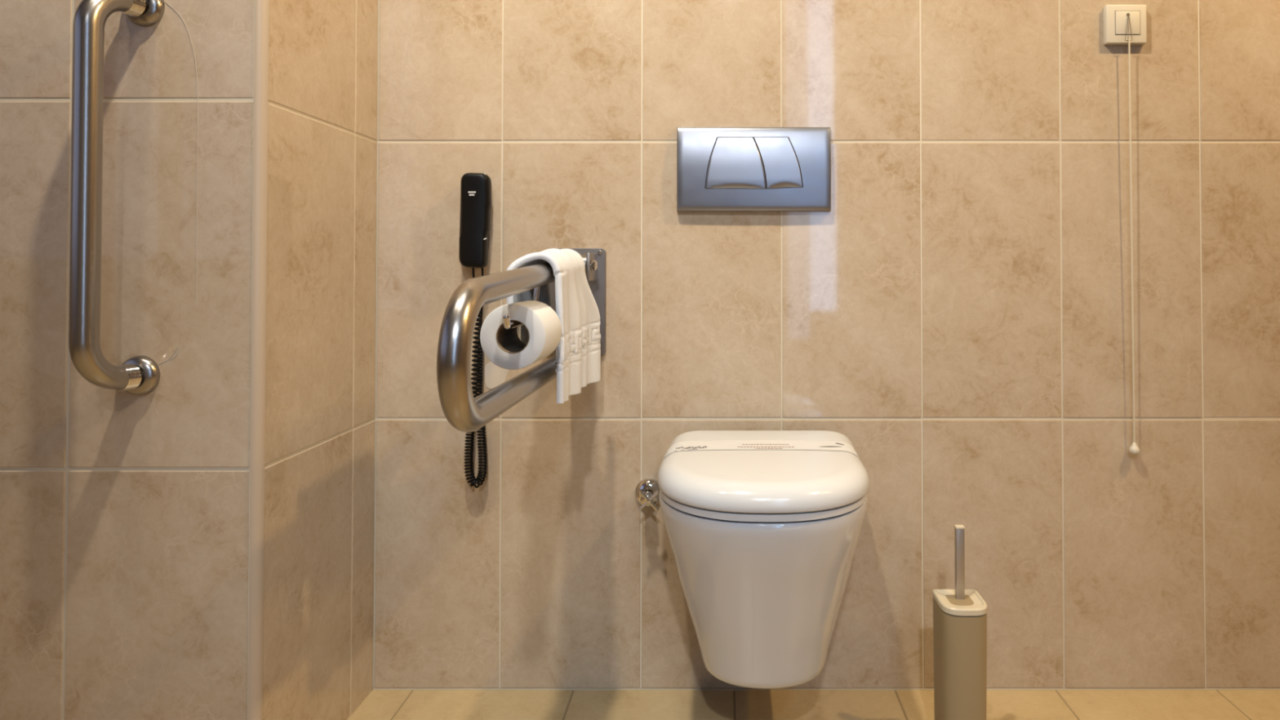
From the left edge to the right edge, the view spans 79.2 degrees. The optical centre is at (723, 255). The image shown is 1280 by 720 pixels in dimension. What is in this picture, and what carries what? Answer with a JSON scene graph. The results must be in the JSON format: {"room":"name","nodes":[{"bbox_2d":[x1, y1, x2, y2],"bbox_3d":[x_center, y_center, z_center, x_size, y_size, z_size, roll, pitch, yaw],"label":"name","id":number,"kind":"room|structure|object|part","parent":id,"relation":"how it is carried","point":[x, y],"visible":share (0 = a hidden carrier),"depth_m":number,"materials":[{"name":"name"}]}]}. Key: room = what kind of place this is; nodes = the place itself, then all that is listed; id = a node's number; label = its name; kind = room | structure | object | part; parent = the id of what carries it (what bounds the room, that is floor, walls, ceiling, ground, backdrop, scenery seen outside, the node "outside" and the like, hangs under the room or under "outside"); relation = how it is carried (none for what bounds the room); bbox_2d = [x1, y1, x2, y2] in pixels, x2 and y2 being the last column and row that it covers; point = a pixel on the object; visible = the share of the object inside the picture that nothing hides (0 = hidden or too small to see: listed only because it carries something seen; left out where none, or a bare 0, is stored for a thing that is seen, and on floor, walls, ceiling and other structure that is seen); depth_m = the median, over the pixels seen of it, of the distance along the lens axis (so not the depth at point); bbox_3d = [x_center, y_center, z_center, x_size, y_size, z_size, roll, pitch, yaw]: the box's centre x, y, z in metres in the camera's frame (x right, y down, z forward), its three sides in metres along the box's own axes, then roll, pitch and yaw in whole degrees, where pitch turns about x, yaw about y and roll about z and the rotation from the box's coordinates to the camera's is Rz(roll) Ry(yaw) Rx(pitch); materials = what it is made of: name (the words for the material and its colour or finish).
{"room":"accessible bathroom","nodes":[
{"label":"accessible bathroom","id":0,"kind":"room"},
{"bbox_2d":[0,0,254,719],"bbox_3d":[-1.640,-0.403,1.144,1.920,2.450,0.061,0,-1,0],"label":"wall","id":1,"kind":"structure","parent":0,"point":[125,517],"depth_m":1.10,"materials":[{"name":"tile"}]},
{"bbox_2d":[68,0,164,395],"bbox_3d":[-0.842,-0.095,1.063,0.061,0.590,0.095,0,-1,0],"label":"grab bar","id":2,"kind":"object","parent":1,"relation":"attached to","point":[91,16],"visible":1,"depth_m":1.02,"materials":[{"name":"silver metal"}]},
{"bbox_2d":[262,0,377,719],"bbox_3d":[-0.698,-0.401,1.305,0.060,2.450,0.357,0,-1,0],"label":"wall","id":3,"kind":"structure","parent":0,"point":[320,371],"depth_m":1.27,"materials":[{"name":"tile"}]},
{"bbox_2d":[247,0,269,719],"bbox_3d":[-0.673,-0.404,1.120,0.009,2.450,0.018,-1,-1,45],"label":"trim","id":4,"kind":"structure","parent":3,"relation":"attached to","point":[260,155],"depth_m":1.11,"materials":[{"name":"beige"}]},
{"bbox_2d":[347,689,1279,719],"bbox_3d":[-0.150,0.833,-0.025,4.940,0.060,3.017,0,-1,0],"label":"floor","id":5,"kind":"structure","parent":0,"point":[379,704],"depth_m":1.41,"materials":[{"name":"tile"}]},
{"bbox_2d":[932,589,987,719],"bbox_3d":[0.386,0.692,1.250,0.075,0.264,0.078,0,-1,0],"label":"toilet brush holder","id":6,"kind":"object","parent":5,"relation":"on","point":[959,625],"visible":1,"depth_m":1.22,"materials":[{"name":"beige plastic"}]},
{"bbox_2d":[954,524,964,599],"bbox_3d":[0.388,0.514,1.265,0.015,0.137,0.012,0,-1,0],"label":"toilet brush","id":7,"kind":"object","parent":6,"relation":"on","point":[959,540],"visible":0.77,"depth_m":1.26,"materials":[{"name":"grey metal"}]},
{"bbox_2d":[373,0,1279,688],"bbox_3d":[0.816,-0.397,1.514,3.008,2.490,0.061,0,-1,0],"label":"wall","id":8,"kind":"structure","parent":0,"point":[959,311],"depth_m":1.48,"materials":[{"name":"tile"}]},
{"bbox_2d":[458,173,491,488],"bbox_3d":[-0.471,0.142,1.449,0.064,0.593,0.054,0,-1,0],"label":"telephone","id":9,"kind":"object","parent":8,"relation":"attached to","point":[475,188],"visible":0.8,"depth_m":1.43,"materials":[{"name":"black plastic"}]},
{"bbox_2d":[467,191,475,195],"bbox_3d":[-0.469,-0.115,1.430,0.014,0.008,0.004,0,-1,0],"label":"print","id":10,"kind":"object","parent":9,"relation":"attached to","point":[469,193],"depth_m":1.43,"materials":[{"name":"white"}]},
{"bbox_3d":[-0.469,0.230,1.452,0.044,0.419,0.022,0,-1,0],"label":"coiled cord","id":11,"kind":"part","parent":9,"relation":"part of","materials":[{"name":"black plastic"}]},
{"bbox_2d":[436,248,606,432],"bbox_3d":[-0.283,0.091,1.108,0.113,0.222,0.738,0,-1,0],"label":"rail","id":12,"kind":"object","parent":8,"relation":"attached to","point":[464,412],"visible":0.8,"depth_m":0.83,"materials":[{"name":"silver metal"}]},
{"bbox_2d":[480,300,561,369],"bbox_3d":[-0.275,0.107,1.047,0.086,0.086,0.098,0,-1,0],"label":"toilet paper roll","id":13,"kind":"object","parent":12,"relation":"hanging from","point":[503,347],"visible":0.95,"depth_m":1.00,"materials":[{"name":"white paper"}]},
{"bbox_2d":[506,248,600,404],"bbox_3d":[-0.268,0.105,1.239,0.084,0.234,0.277,0,-1,2],"label":"towel","id":14,"kind":"object","parent":12,"relation":"hanging from","point":[578,352],"visible":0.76,"depth_m":1.20,"materials":[{"name":"white fabric"}]},
{"bbox_2d":[634,478,659,511],"bbox_3d":[-0.144,0.454,1.442,0.055,0.055,0.057,0,-1,0],"label":"valve","id":15,"kind":"object","parent":8,"relation":"attached to","point":[648,498],"visible":0.96,"depth_m":1.46,"materials":[{"name":"silver metal"}]},
{"bbox_3d":[-0.139,0.453,1.420,0.038,0.038,0.012,0,-1,0],"label":"cross handle","id":16,"kind":"part","parent":15,"relation":"part of","materials":[{"name":"silver metal"}]},
{"bbox_2d":[676,127,831,211],"bbox_3d":[0.057,-0.165,1.469,0.294,0.161,0.024,0,-1,0],"label":"flush plate","id":17,"kind":"object","parent":8,"relation":"attached to","point":[719,169],"visible":1,"depth_m":1.46,"materials":[{"name":"grey metal"}]},
{"bbox_2d":[657,430,869,688],"bbox_3d":[0.065,0.497,1.256,0.339,0.357,0.424,0,-1,0],"label":"toilet","id":18,"kind":"object","parent":8,"relation":"attached to","point":[763,543],"visible":0.94,"depth_m":1.12,"materials":[{"name":"white ceramic"}]},
{"bbox_2d":[662,440,858,459],"bbox_3d":[0.061,0.330,1.292,0.322,0.024,0.068,0,-1,0],"label":"band","id":19,"kind":"object","parent":18,"relation":"on","point":[718,444],"visible":1,"depth_m":1.29,"materials":[{"name":"white paper"}]},
{"bbox_3d":[0.061,0.363,1.243,0.326,0.010,0.386,0,-1,0],"label":"seat","id":20,"kind":"part","parent":18,"relation":"part of","materials":[{"name":"white plastic"}]},
{"bbox_3d":[0.065,0.337,1.244,0.339,0.038,0.394,0,-1,0],"label":"lid","id":21,"kind":"part","parent":18,"relation":"part of","materials":[{"name":"white plastic"}]},
{"bbox_2d":[1103,4,1146,44],"bbox_3d":[0.772,-0.444,1.477,0.077,0.075,0.017,0,-1,0],"label":"wall switch","id":22,"kind":"object","parent":8,"relation":"attached to","point":[1115,16],"visible":1,"depth_m":1.47,"materials":[{"name":"beige plastic"}]},
{"bbox_2d":[1124,13,1140,454],"bbox_3d":[0.778,-0.042,1.464,0.020,0.839,0.022,-1,-1,30],"label":"pull cord","id":23,"kind":"object","parent":22,"relation":"hanging from","point":[1134,449],"visible":1,"depth_m":1.46,"materials":[{"name":"white fabric"}]},
{"bbox_3d":[0.776,-0.022,1.461,0.012,0.782,0.003,1,-1,-44],"label":"cord","id":24,"kind":"part","parent":23,"relation":"part of","materials":[{"name":"beige plastic"}]},
{"bbox_3d":[0.779,0.367,1.458,0.019,0.023,0.019,0,-1,0],"label":"knob","id":25,"kind":"part","parent":23,"relation":"part of","materials":[{"name":"beige plastic"}]}
]}

